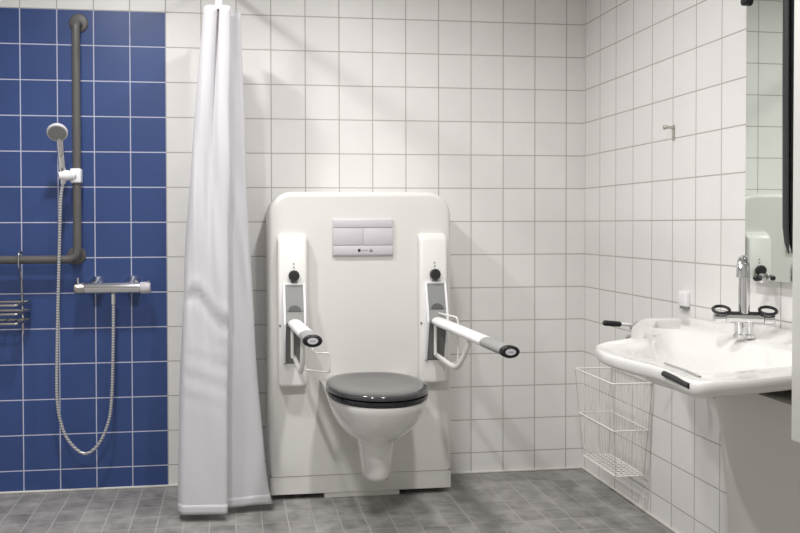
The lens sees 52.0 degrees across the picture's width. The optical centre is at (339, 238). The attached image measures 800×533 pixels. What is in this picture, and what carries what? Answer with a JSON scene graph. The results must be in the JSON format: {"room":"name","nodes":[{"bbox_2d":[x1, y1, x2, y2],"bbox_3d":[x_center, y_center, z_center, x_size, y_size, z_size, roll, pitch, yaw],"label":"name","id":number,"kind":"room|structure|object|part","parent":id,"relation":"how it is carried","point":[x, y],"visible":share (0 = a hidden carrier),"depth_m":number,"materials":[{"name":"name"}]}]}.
{"room":"accessible bathroom","nodes":[
{"label":"accessible bathroom","id":0,"kind":"room"},
{"bbox_2d":[0,0,583,491],"bbox_3d":[-0.658,-0.128,3.579,3.784,2.600,0.100,0,1,-8],"label":"wall","id":1,"kind":"structure","parent":0,"point":[476,105],"depth_m":3.58,"materials":[{"name":"white tile"}]},
{"bbox_2d":[0,14,87,264],"bbox_3d":[-1.487,-0.409,3.370,0.868,1.074,0.089,0,1,-8],"label":"grab rail","id":2,"kind":"object","parent":1,"relation":"attached to","point":[78,23],"visible":0.98,"depth_m":3.38,"materials":[{"name":"grey metal"}]},
{"bbox_2d":[0,251,31,332],"bbox_3d":[-1.487,0.225,3.350,0.410,0.347,0.112,0,1,-8],"label":"shower shelf","id":3,"kind":"object","parent":2,"relation":"hanging from","point":[22,302],"visible":1,"depth_m":3.39,"materials":[{"name":"metal"}]},
{"bbox_2d":[58,168,82,182],"bbox_3d":[-1.106,-0.259,3.368,0.059,0.060,0.122,0,1,25],"label":"holder","id":4,"kind":"object","parent":2,"relation":"attached to","point":[75,175],"visible":1,"depth_m":3.36,"materials":[{"name":"white plastic"}]},
{"bbox_2d":[46,123,115,454],"bbox_3d":[-1.051,0.222,3.341,0.249,1.368,0.149,0,1,-8],"label":"shower","id":5,"kind":"object","parent":4,"relation":"attached to","point":[57,132],"visible":1,"depth_m":3.38,"materials":[{"name":"silver metal"}]},
{"bbox_3d":[-1.131,-0.324,3.313,0.032,0.204,0.069,0,1,-8],"label":"handle","id":6,"kind":"part","parent":5,"relation":"part of","materials":[{"name":"silver metal"}]},
{"bbox_2d":[73,275,150,293],"bbox_3d":[-0.952,0.196,3.445,0.311,0.074,0.100,0,1,-8],"label":"shower mixer","id":7,"kind":"object","parent":1,"relation":"attached to","point":[97,284],"visible":1,"depth_m":3.40,"materials":[{"name":"silver metal"}]},
{"bbox_3d":[-1.082,0.208,3.402,0.043,0.049,0.049,0,1,-8],"label":"flow knob","id":8,"kind":"part","parent":7,"relation":"part of","materials":[{"name":"metal"}]},
{"bbox_3d":[-0.816,0.207,3.437,0.042,0.049,0.049,0,1,-8],"label":"temperature knob","id":9,"kind":"part","parent":7,"relation":"part of","materials":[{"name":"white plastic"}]},
{"bbox_2d":[0,467,581,493],"bbox_3d":[-0.648,1.069,3.546,3.584,0.009,0.009,0,1,-8],"label":"trim","id":10,"kind":"structure","parent":1,"relation":"attached to","point":[560,468],"depth_m":3.52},
{"bbox_2d":[266,192,450,497],"bbox_3d":[0.076,0.439,3.501,0.766,1.266,0.261,0,1,-8],"label":"wall panel","id":11,"kind":"object","parent":1,"relation":"attached to","point":[362,246],"visible":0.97,"depth_m":3.38,"materials":[{"name":"white plastic"}]},
{"bbox_2d":[277,234,330,386],"bbox_3d":[-0.117,0.298,2.978,0.138,0.622,0.755,0,1,-11],"label":"support arm","id":12,"kind":"object","parent":11,"relation":"attached to","point":[294,336],"visible":1,"depth_m":3.29,"materials":[{"name":"white plastic"}]},
{"bbox_3d":[-0.180,0.431,3.287,0.075,0.153,0.036,0,1,-8],"label":"plate","id":13,"kind":"part","parent":12,"relation":"part of","materials":[{"name":"grey plastic"}]},
{"bbox_3d":[-0.183,0.150,3.287,0.047,0.047,0.026,0,1,-8],"label":"knob","id":14,"kind":"part","parent":12,"relation":"part of","materials":[{"name":"black plastic"}]},
{"bbox_3d":[-0.181,0.239,3.282,0.075,0.102,0.039,0,1,-8],"label":"plate","id":15,"kind":"part","parent":12,"relation":"part of","materials":[{"name":"grey plastic"}]},
{"bbox_3d":[-0.179,0.346,3.277,0.089,0.329,0.056,0,1,-8],"label":"pivot frame","id":16,"kind":"part","parent":12,"relation":"part of","materials":[{"name":"white plastic"}]},
{"bbox_3d":[-0.146,0.336,3.039,0.062,0.055,0.518,0,1,-8],"label":"arm","id":17,"kind":"part","parent":12,"relation":"part of","materials":[{"name":"white plastic"}]},
{"bbox_3d":[0.097,-0.004,3.374,0.255,0.152,0.010,0,1,-8],"label":"flush plate","id":18,"kind":"part","parent":11,"relation":"part of","materials":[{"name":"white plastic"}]},
{"bbox_2d":[320,372,428,480],"bbox_3d":[0.138,0.730,3.124,0.379,0.368,0.539,0,1,-8],"label":"toilet","id":19,"kind":"object","parent":11,"relation":"attached to","point":[376,409],"visible":1,"depth_m":2.97,"materials":[{"name":"white ceramic"}]},
{"bbox_3d":[0.141,0.581,3.093,0.375,0.021,0.480,0,1,-8],"label":"seat","id":20,"kind":"part","parent":19,"relation":"part of","materials":[{"name":"grey plastic"}]},
{"bbox_3d":[0.141,0.558,3.097,0.379,0.023,0.491,0,1,-8],"label":"lid","id":21,"kind":"part","parent":19,"relation":"part of","materials":[{"name":"grey plastic"}]},
{"bbox_2d":[417,233,519,382],"bbox_3d":[0.449,0.296,3.000,0.120,0.622,0.855,0,1,-9],"label":"support arm","id":22,"kind":"object","parent":11,"relation":"attached to","point":[434,325],"visible":0.96,"depth_m":3.36,"materials":[{"name":"white plastic"}]},
{"bbox_3d":[0.394,0.147,3.363,0.047,0.047,0.026,0,1,-8],"label":"knob","id":23,"kind":"part","parent":22,"relation":"part of","materials":[{"name":"black plastic"}]},
{"bbox_3d":[0.398,0.236,3.358,0.075,0.102,0.039,0,1,-8],"label":"plate","id":24,"kind":"part","parent":22,"relation":"part of","materials":[{"name":"grey plastic"}]},
{"bbox_3d":[0.398,0.429,3.363,0.075,0.153,0.036,0,1,-8],"label":"plate","id":25,"kind":"part","parent":22,"relation":"part of","materials":[{"name":"grey plastic"}]},
{"bbox_3d":[0.399,0.343,3.353,0.089,0.329,0.056,0,1,-8],"label":"pivot frame","id":26,"kind":"part","parent":22,"relation":"part of","materials":[{"name":"white plastic"}]},
{"bbox_3d":[0.451,0.346,3.080,0.058,0.043,0.592,0,1,-10],"label":"arm","id":27,"kind":"part","parent":22,"relation":"part of","materials":[{"name":"white plastic"}]},
{"bbox_2d":[0,469,673,532],"bbox_3d":[-0.361,1.159,1.370,3.584,0.100,4.400,0,1,-8],"label":"floor","id":28,"kind":"structure","parent":0,"point":[565,500],"depth_m":3.22,"materials":[{"name":"grey tile"}]},
{"bbox_2d":[583,0,791,532],"bbox_3d":[1.462,-0.100,1.590,0.100,2.600,4.400,0,1,-8],"label":"wall","id":29,"kind":"structure","parent":0,"point":[664,216],"depth_m":3.06,"materials":[{"name":"white tile"}]},
{"bbox_2d":[575,367,652,476],"bbox_3d":[1.104,0.722,3.299,0.176,0.396,0.352,0,1,-8],"label":"wire basket","id":30,"kind":"object","parent":29,"relation":"hanging from","point":[594,456],"visible":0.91,"depth_m":3.28,"materials":[{"name":"white metal"}]},
{"bbox_2d":[582,467,678,532],"bbox_3d":[1.412,1.096,1.599,0.009,0.009,4.391,0,1,-8],"label":"trim","id":31,"kind":"structure","parent":29,"relation":"attached to","point":[583,468],"depth_m":3.30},
{"bbox_2d":[663,125,674,139],"bbox_3d":[1.205,-0.387,2.990,0.041,0.055,0.017,0,1,-8],"label":"wall hook","id":32,"kind":"object","parent":29,"relation":"attached to","point":[665,127],"visible":1,"depth_m":2.98,"materials":[{"name":"metal"}]},
{"bbox_2d":[678,291,689,309],"bbox_3d":[1.229,0.221,2.916,0.018,0.064,0.052,0,1,-8],"label":"wall switch","id":33,"kind":"object","parent":29,"relation":"attached to","point":[683,296],"visible":1,"depth_m":2.90,"materials":[{"name":"white plastic"}]},
{"bbox_2d":[596,317,791,397],"bbox_3d":[0.986,0.334,2.299,0.659,0.132,1.116,0,1,-8],"label":"basin","id":34,"kind":"object","parent":29,"relation":"attached to","point":[697,358],"visible":0.98,"depth_m":2.30,"materials":[{"name":"white ceramic"}]},
{"bbox_2d":[602,320,631,326],"bbox_3d":[1.001,0.312,2.786,0.267,0.080,0.047,-1,1,-29],"label":"lever","id":35,"kind":"object","parent":34,"relation":"attached to","point":[605,322],"visible":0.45,"depth_m":2.73,"materials":[{"name":"black plastic"}]},
{"bbox_3d":[0.912,0.285,2.734,0.062,0.023,0.019,0,1,-8],"label":"handle","id":36,"kind":"part","parent":35,"relation":"part of","materials":[{"name":"black plastic"}]},
{"bbox_2d":[711,255,777,338],"bbox_3d":[1.190,0.170,2.399,0.156,0.246,0.126,-1,1,-20],"label":"tap","id":37,"kind":"object","parent":34,"relation":"on","point":[744,320],"visible":1,"depth_m":2.39,"materials":[{"name":"silver metal"}]},
{"bbox_3d":[1.126,0.236,2.421,0.031,0.033,0.033,0,1,14],"label":"handle","id":38,"kind":"part","parent":37,"relation":"part of","materials":[{"name":"silver metal"}]},
{"bbox_3d":[1.169,0.135,2.368,0.031,0.174,0.114,0,1,32],"label":"spout","id":39,"kind":"part","parent":37,"relation":"part of","materials":[{"name":"silver metal"}]},
{"bbox_3d":[1.256,0.236,2.389,0.031,0.033,0.033,0,1,14],"label":"handle","id":40,"kind":"part","parent":37,"relation":"part of","materials":[{"name":"silver metal"}]},
{"bbox_2d":[716,390,799,532],"bbox_3d":[1.184,0.744,2.337,0.263,0.690,0.854,0,1,-8],"label":"lift cover","id":41,"kind":"object","parent":29,"relation":"attached to","point":[761,459],"visible":0.79,"depth_m":2.11,"materials":[{"name":"grey plastic"}]},
{"bbox_3d":[1.197,1.004,2.291,0.251,0.170,0.750,0,1,-8],"label":"panel","id":42,"kind":"part","parent":41,"relation":"part of","materials":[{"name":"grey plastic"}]},
{"bbox_2d":[740,0,793,282],"bbox_3d":[1.285,-0.413,2.271,0.058,1.096,0.528,0,1,-8],"label":"mirror","id":43,"kind":"object","parent":29,"relation":"attached to","point":[769,23],"visible":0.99,"depth_m":2.41,"materials":[{"name":"clear glass"}]},
{"bbox_2d":[791,0,799,442],"bbox_3d":[1.185,-0.217,1.405,0.496,1.258,0.550,0,1,-8],"label":"upper cabinet","id":44,"kind":"object","parent":29,"relation":"attached to","point":[795,431],"visible":1,"depth_m":1.64,"materials":[{"name":"white paint"}]},
{"bbox_3d":[-0.368,-1.441,1.326,3.784,0.100,4.600,0,1,-8],"label":"ceiling","id":45,"kind":"structure","parent":0,"visible":0},
{"bbox_3d":[-0.411,-1.242,2.731,0.024,0.344,1.610,0,1,-8],"label":"rail","id":46,"kind":"object","parent":45,"relation":"hanging from","visible":0},
{"bbox_2d":[178,0,272,514],"bbox_3d":[-0.499,-0.020,3.209,0.366,2.137,0.312,1,1,38],"label":"shower curtain","id":47,"kind":"object","parent":46,"relation":"hanging from","point":[222,463],"visible":1,"depth_m":3.11,"materials":[{"name":"white fabric"}]}
]}

